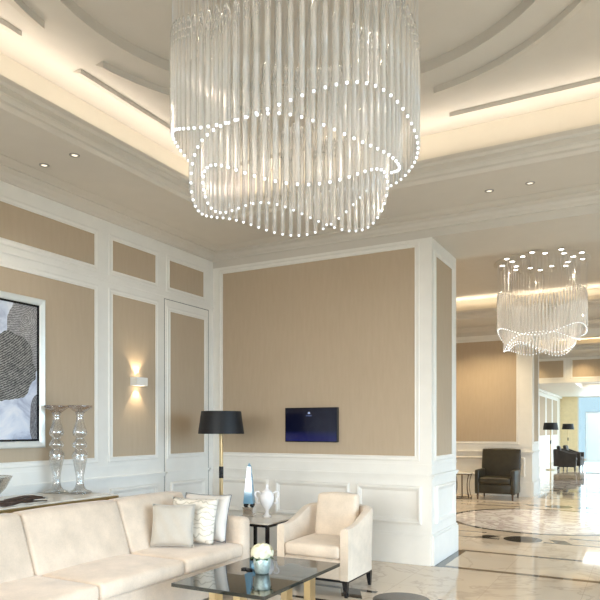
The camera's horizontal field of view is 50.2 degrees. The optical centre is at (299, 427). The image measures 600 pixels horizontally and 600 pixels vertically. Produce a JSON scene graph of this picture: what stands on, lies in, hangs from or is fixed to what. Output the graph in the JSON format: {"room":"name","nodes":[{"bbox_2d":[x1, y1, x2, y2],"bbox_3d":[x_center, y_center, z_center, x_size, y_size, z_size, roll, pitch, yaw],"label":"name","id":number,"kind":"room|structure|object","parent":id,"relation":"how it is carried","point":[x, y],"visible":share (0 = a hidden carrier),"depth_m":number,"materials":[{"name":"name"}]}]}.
{"room":"hotel lobby","nodes":[
{"label":"hotel lobby","id":0,"kind":"room"},
{"bbox_2d":[0,180,213,496],"bbox_3d":[-0.233,-0.750,10.186,0.234,4.500,24.900,0,0,28],"label":"wall","id":1,"kind":"structure","parent":0,"point":[103,285],"depth_m":6.56,"materials":[{"name":"paint"}]},
{"bbox_2d":[0,291,44,448],"bbox_3d":[-2.783,-0.505,5.233,0.055,1.370,1.670,0,0,28],"label":"painting","id":2,"kind":"object","parent":1,"relation":"attached to","point":[22,318],"visible":1,"depth_m":5.76,"materials":[{"name":"multicoloured paper"}]},
{"bbox_2d":[130,377,147,385],"bbox_3d":[-1.772,-0.510,7.051,0.095,0.090,0.170,0,0,28],"label":"wall sconce","id":3,"kind":"object","parent":1,"relation":"attached to","point":[134,381],"visible":1,"depth_m":7.00,"materials":[{"name":"paint"}]},
{"bbox_2d":[164,298,209,497],"bbox_3d":[-1.367,-0.005,7.867,0.044,3.030,0.864,0,0,28],"label":"door","id":4,"kind":"structure","parent":1,"relation":"in","point":[186,328],"depth_m":7.83,"materials":[{"name":"white painted wood"},{"name":"beige fabric wallcovering"}]},
{"bbox_2d":[0,0,599,261],"bbox_3d":[-0.004,-2.587,3.777,6.352,0.845,6.980,0,0,28],"label":"ceiling","id":5,"kind":"structure","parent":0,"point":[505,96],"depth_m":5.52,"materials":[{"name":"paint"}]},
{"bbox_2d":[39,163,49,167],"bbox_3d":[-2.208,-2.267,5.525,0.088,0.006,0.088,0,0,28],"label":"recessed light","id":6,"kind":"object","parent":5,"relation":"in","point":[44,165],"visible":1,"depth_m":5.52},
{"bbox_2d":[69,153,79,157],"bbox_3d":[-1.875,-2.267,5.322,0.088,0.006,0.088,0,0,28],"label":"recessed light","id":7,"kind":"object","parent":5,"relation":"in","point":[74,155],"visible":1,"depth_m":5.32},
{"bbox_2d":[170,0,419,236],"bbox_3d":[-0.013,-2.048,3.755,1.479,1.644,1.530,0,0,-35],"label":"chandelier","id":8,"kind":"object","parent":5,"relation":"hanging from","point":[297,11],"visible":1,"depth_m":3.92,"materials":[{"name":"clear glass"}]},
{"bbox_2d":[485,189,493,192],"bbox_3d":[1.811,-2.267,6.126,0.088,0.006,0.088,0,0,28],"label":"recessed light","id":9,"kind":"object","parent":5,"relation":"in","point":[487,190],"visible":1,"depth_m":6.13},
{"bbox_2d":[525,181,534,184],"bbox_3d":[2.132,-2.267,5.930,0.088,0.006,0.088,0,0,28],"label":"recessed light","id":10,"kind":"object","parent":5,"relation":"in","point":[529,182],"visible":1,"depth_m":5.93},
{"bbox_2d":[213,237,458,565],"bbox_3d":[0.401,-0.288,8.082,2.950,3.576,1.068,0,0,28],"label":"wall","id":11,"kind":"structure","parent":0,"point":[368,333],"depth_m":7.46,"materials":[{"name":"paint"}]},
{"bbox_2d":[285,407,338,441],"bbox_3d":[0.133,-0.038,7.615,0.700,0.410,0.064,0,0,28],"label":"television","id":12,"kind":"object","parent":11,"relation":"attached to","point":[316,424],"visible":1,"depth_m":7.59,"materials":[{"name":"black"}]},
{"bbox_2d":[213,203,599,268],"bbox_3d":[1.893,-2.538,7.286,6.332,0.924,1.020,0,0,28],"label":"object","id":13,"kind":"structure","parent":11,"relation":"attached to","point":[581,224],"depth_m":6.97,"materials":[{"name":"paint"}]},
{"bbox_2d":[203,460,599,599],"bbox_3d":[6.038,1.560,13.901,13.400,0.120,37.800,0,0,28],"label":"floor","id":14,"kind":"structure","parent":0,"point":[546,545],"depth_m":7.47,"materials":[{"name":"stone"}]},
{"bbox_2d":[0,490,118,512],"bbox_3d":[-2.892,1.050,4.281,0.730,0.900,3.890,0,0,28],"label":"console table","id":15,"kind":"object","parent":14,"relation":"on","point":[52,499],"visible":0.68,"depth_m":5.45,"materials":[{"name":"stone"}]},
{"bbox_2d":[0,475,12,493],"bbox_3d":[-2.547,0.492,5.003,0.550,0.215,0.550,0,0,28],"label":"glass bowl","id":16,"kind":"object","parent":15,"relation":"on","point":[0,475],"visible":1,"depth_m":5.07,"materials":[{"name":"clear glass"}]},
{"bbox_2d":[0,495,46,506],"bbox_3d":[-2.181,0.566,5.015,0.096,0.068,0.491,0,0,30],"label":"branch","id":17,"kind":"object","parent":15,"relation":"on","point":[29,498],"visible":1,"depth_m":5.00,"materials":[{"name":"wood"}]},
{"bbox_2d":[45,407,68,493],"bbox_3d":[-2.253,0.196,5.925,0.224,0.808,0.224,0,0,28],"label":"candlestick","id":18,"kind":"object","parent":15,"relation":"on","point":[54,407],"visible":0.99,"depth_m":5.93,"materials":[{"name":"clear glass"}]},
{"bbox_2d":[67,405,90,493],"bbox_3d":[-2.024,0.196,5.886,0.224,0.808,0.224,0,0,28],"label":"pedestal","id":19,"kind":"object","parent":15,"relation":"on","point":[82,405],"visible":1,"depth_m":5.86,"materials":[{"name":"clear glass"}]},
{"bbox_2d":[0,491,249,599],"bbox_3d":[-1.707,1.053,4.617,1.005,0.893,3.500,0,0,28],"label":"sofa","id":20,"kind":"object","parent":14,"relation":"on","point":[100,549],"visible":0.89,"depth_m":4.85,"materials":[{"name":"beige fabric"}]},
{"bbox_2d":[0,513,33,582],"bbox_3d":[-2.218,0.837,4.172,0.303,0.460,0.949,0,0,28],"label":"cushion","id":21,"kind":"object","parent":20,"relation":"on","point":[16,546],"depth_m":4.45,"materials":[{"name":"beige fabric"}]},
{"bbox_2d":[0,575,98,599],"bbox_3d":[-1.875,1.105,4.185,0.890,0.143,0.684,0,0,28],"label":"seat cushion","id":22,"kind":"object","parent":20,"relation":"on","point":[17,587],"depth_m":4.17,"materials":[{"name":"beige fabric"}]},
{"bbox_2d":[12,500,129,575],"bbox_3d":[-1.766,0.837,5.008,0.303,0.460,0.949,0,0,28],"label":"cushion","id":23,"kind":"object","parent":20,"relation":"on","point":[65,536],"depth_m":4.91,"materials":[{"name":"beige fabric"}]},
{"bbox_2d":[42,554,183,599],"bbox_3d":[-1.499,1.105,4.880,0.890,0.143,0.904,0,0,28],"label":"seat cushion","id":24,"kind":"object","parent":20,"relation":"on","point":[115,576],"depth_m":4.69,"materials":[{"name":"beige fabric"}]},
{"bbox_2d":[109,491,183,552],"bbox_3d":[-1.333,0.837,5.808,0.303,0.460,0.869,0,0,28],"label":"cushion","id":25,"kind":"object","parent":20,"relation":"on","point":[135,511],"depth_m":5.55,"materials":[{"name":"beige fabric"}]},
{"bbox_2d":[150,504,195,546],"bbox_3d":[-1.105,0.846,5.561,0.383,0.365,0.155,0,0,4],"label":"throw pillow","id":26,"kind":"object","parent":20,"relation":"on","point":[172,525],"visible":1,"depth_m":5.52,"materials":[{"name":"grey fabric"}]},
{"bbox_2d":[130,541,241,573],"bbox_3d":[-1.090,1.105,5.637,0.890,0.143,0.824,0,0,28],"label":"seat cushion","id":27,"kind":"object","parent":20,"relation":"on","point":[200,558],"depth_m":5.41,"materials":[{"name":"beige fabric"}]},
{"bbox_2d":[173,497,218,544],"bbox_3d":[-0.960,0.826,5.726,0.473,0.397,0.179,0,0,19],"label":"throw pillow","id":28,"kind":"object","parent":20,"relation":"on","point":[205,509],"visible":0.5,"depth_m":5.64,"materials":[{"name":"white fabric"}]},
{"bbox_2d":[186,492,231,542],"bbox_3d":[-0.868,0.816,5.864,0.507,0.422,0.189,0,0,23],"label":"throw pillow","id":29,"kind":"object","parent":20,"relation":"on","point":[220,525],"visible":0.45,"depth_m":5.76,"materials":[{"name":"white fabric"}]},
{"bbox_2d":[198,411,243,494],"bbox_3d":[-0.895,0.655,7.271,0.524,1.690,0.524,0,0,28],"label":"floor lamp","id":30,"kind":"object","parent":14,"relation":"on","point":[211,422],"visible":0.8,"depth_m":7.08,"materials":[{"name":"black fabric"}]},
{"bbox_2d":[171,556,339,599],"bbox_3d":[-0.289,1.290,4.786,0.760,0.420,1.155,0,0,28],"label":"coffee table","id":31,"kind":"object","parent":14,"relation":"on","point":[285,573],"visible":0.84,"depth_m":4.59,"materials":[{"name":"black glass"}]},
{"bbox_2d":[241,563,253,570],"bbox_3d":[-0.386,1.052,4.872,0.135,0.056,0.082,0,0,6],"label":"ornament","id":32,"kind":"object","parent":31,"relation":"on","point":[252,564],"visible":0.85,"depth_m":4.87,"materials":[{"name":"black paint"}]},
{"bbox_2d":[251,543,273,574],"bbox_3d":[-0.285,0.967,4.754,0.185,0.225,0.183,0,0,28],"label":"flower vase","id":33,"kind":"object","parent":31,"relation":"on","point":[261,552],"visible":1,"depth_m":4.70,"materials":[{"name":"white plant"}]},
{"bbox_2d":[241,513,293,545],"bbox_3d":[-0.399,1.210,6.548,0.570,0.580,0.660,0,0,28],"label":"side table","id":34,"kind":"object","parent":14,"relation":"on","point":[258,520],"visible":0.3,"depth_m":6.38,"materials":[{"name":"stone"}]},
{"bbox_2d":[242,463,255,516],"bbox_3d":[-0.529,0.640,6.675,0.124,0.560,0.124,0,0,11],"label":"obelisk","id":35,"kind":"object","parent":34,"relation":"on","point":[249,498],"visible":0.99,"depth_m":6.64,"materials":[{"name":"white glass"}]},
{"bbox_2d":[254,484,279,517],"bbox_3d":[-0.343,0.748,6.620,0.227,0.345,0.151,0,0,33],"label":"urn","id":36,"kind":"object","parent":34,"relation":"on","point":[266,496],"visible":1,"depth_m":6.58,"materials":[{"name":"white ceramic"}]},
{"bbox_2d":[277,492,372,597],"bbox_3d":[0.277,1.065,6.085,0.740,0.871,0.775,0,0,28],"label":"armchair","id":37,"kind":"object","parent":14,"relation":"on","point":[335,528],"visible":0.94,"depth_m":5.94,"materials":[{"name":"beige fabric"}]},
{"bbox_2d":[285,533,339,559],"bbox_3d":[0.253,1.104,6.040,0.568,0.161,0.672,0,0,28],"label":"seat cushion","id":38,"kind":"object","parent":37,"relation":"on","point":[308,546],"depth_m":5.81,"materials":[{"name":"beige fabric"}]},
{"bbox_2d":[315,492,358,534],"bbox_3d":[0.364,0.843,6.245,0.426,0.427,0.178,0,0,28],"label":"cushion","id":39,"kind":"object","parent":37,"relation":"on","point":[336,511],"depth_m":6.19,"materials":[{"name":"beige fabric"}]},
{"bbox_2d":[456,471,472,498],"bbox_3d":[3.473,1.222,13.719,0.470,0.550,0.470,0,0,28],"label":"wire side table","id":40,"kind":"object","parent":14,"relation":"on","point":[461,473],"visible":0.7,"depth_m":13.62,"materials":[{"name":"brown metal"}]},
{"bbox_2d":[475,448,520,500],"bbox_3d":[4.221,0.971,13.633,0.819,1.058,0.813,0,0,28],"label":"armchair","id":41,"kind":"object","parent":14,"relation":"on","point":[500,472],"visible":1,"depth_m":13.71,"materials":[{"name":"black leather"}]},
{"bbox_2d":[479,476,510,484],"bbox_3d":[4.171,1.104,13.540,0.641,0.167,0.602,0,0,28],"label":"seat cushion","id":42,"kind":"object","parent":41,"relation":"on","point":[483,480],"depth_m":13.32,"materials":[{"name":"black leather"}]},
{"bbox_2d":[543,423,558,469],"bbox_3d":[8.965,0.655,22.891,0.524,1.690,0.524,0,0,28],"label":"floor lamp","id":43,"kind":"object","parent":14,"relation":"on","point":[547,426],"visible":0.99,"depth_m":22.74,"materials":[{"name":"black fabric"}]},
{"bbox_2d":[553,446,576,470],"bbox_3d":[9.369,1.065,22.616,0.775,0.871,0.740,0,0,26],"label":"armchair","id":44,"kind":"object","parent":14,"relation":"on","point":[561,458],"visible":1,"depth_m":22.32,"materials":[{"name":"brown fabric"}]},
{"bbox_2d":[562,424,573,440],"bbox_3d":[12.111,0.655,28.920,0.524,1.690,0.524,0,0,28],"label":"floor lamp","id":45,"kind":"object","parent":14,"relation":"on","point":[564,426],"visible":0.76,"depth_m":28.72,"materials":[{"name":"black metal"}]},
{"bbox_2d":[561,445,583,469],"bbox_3d":[9.950,1.065,23.438,0.775,0.871,0.740,0,0,34],"label":"armchair","id":46,"kind":"object","parent":14,"relation":"on","point":[580,455],"visible":0.45,"depth_m":23.24,"materials":[{"name":"brown fabric"}]},
{"bbox_2d":[456,332,540,496],"bbox_3d":[4.050,-0.288,14.957,2.830,3.576,1.034,0,0,28],"label":"wall","id":47,"kind":"structure","parent":0,"point":[497,390],"depth_m":14.27,"materials":[{"name":"paint"}]},
{"bbox_2d":[456,323,599,337],"bbox_3d":[5.598,-2.538,14.139,6.332,0.924,1.000,0,0,28],"label":"trim","id":48,"kind":"structure","parent":47,"relation":"attached to","point":[572,330],"depth_m":13.91,"materials":[{"name":"paint"}]},
{"bbox_2d":[456,241,599,332],"bbox_3d":[3.748,-2.533,10.717,6.352,0.735,6.800,0,0,28],"label":"ceiling","id":49,"kind":"structure","parent":0,"point":[477,309],"depth_m":12.48,"materials":[{"name":"paint"}]},
{"bbox_2d":[494,248,590,355],"bbox_3d":[3.950,-1.935,10.413,1.479,1.530,1.530,0,0,-35],"label":"chandelier","id":50,"kind":"object","parent":49,"relation":"hanging from","point":[544,261],"visible":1,"depth_m":10.30,"materials":[{"name":"clear glass"}]},
{"bbox_2d":[539,392,560,466],"bbox_3d":[9.741,-0.100,25.825,0.234,3.200,11.700,0,0,28],"label":"wall","id":51,"kind":"structure","parent":0,"point":[549,406],"depth_m":26.81,"materials":[{"name":"paint"}]},
{"bbox_2d":[560,397,576,450],"bbox_3d":[12.883,-0.100,30.663,0.760,3.200,0.200,0,0,28],"label":"wall","id":52,"kind":"structure","parent":0,"point":[568,405],"depth_m":30.56,"materials":[{"name":"yellow paint"}]},
{"bbox_2d":[577,396,599,459],"bbox_3d":[16.757,0.000,28.545,8.070,3.000,0.060,0,0,28],"label":"window","id":53,"kind":"structure","parent":52,"relation":"in","point":[585,396],"depth_m":30.42,"materials":[{"name":"paint"}]},
{"bbox_2d":[539,356,599,383],"bbox_3d":[10.249,-0.650,18.712,10.166,4.300,0.330,0,0,28],"label":"wall header","id":54,"kind":"structure","parent":0,"point":[570,369],"depth_m":19.62,"materials":[{"name":"paint"}]},
{"bbox_2d":[539,334,599,358],"bbox_3d":[7.167,-2.473,17.042,6.352,0.615,5.620,0,0,28],"label":"ceiling","id":55,"kind":"structure","parent":0,"point":[589,345],"depth_m":18.81,"materials":[{"name":"paint"}]},
{"bbox_2d":[539,382,599,398],"bbox_3d":[13.662,-1.550,23.620,8.830,0.300,11.550,0,0,28],"label":"ceiling","id":56,"kind":"structure","parent":0,"point":[566,389],"depth_m":24.77,"materials":[{"name":"paint"}]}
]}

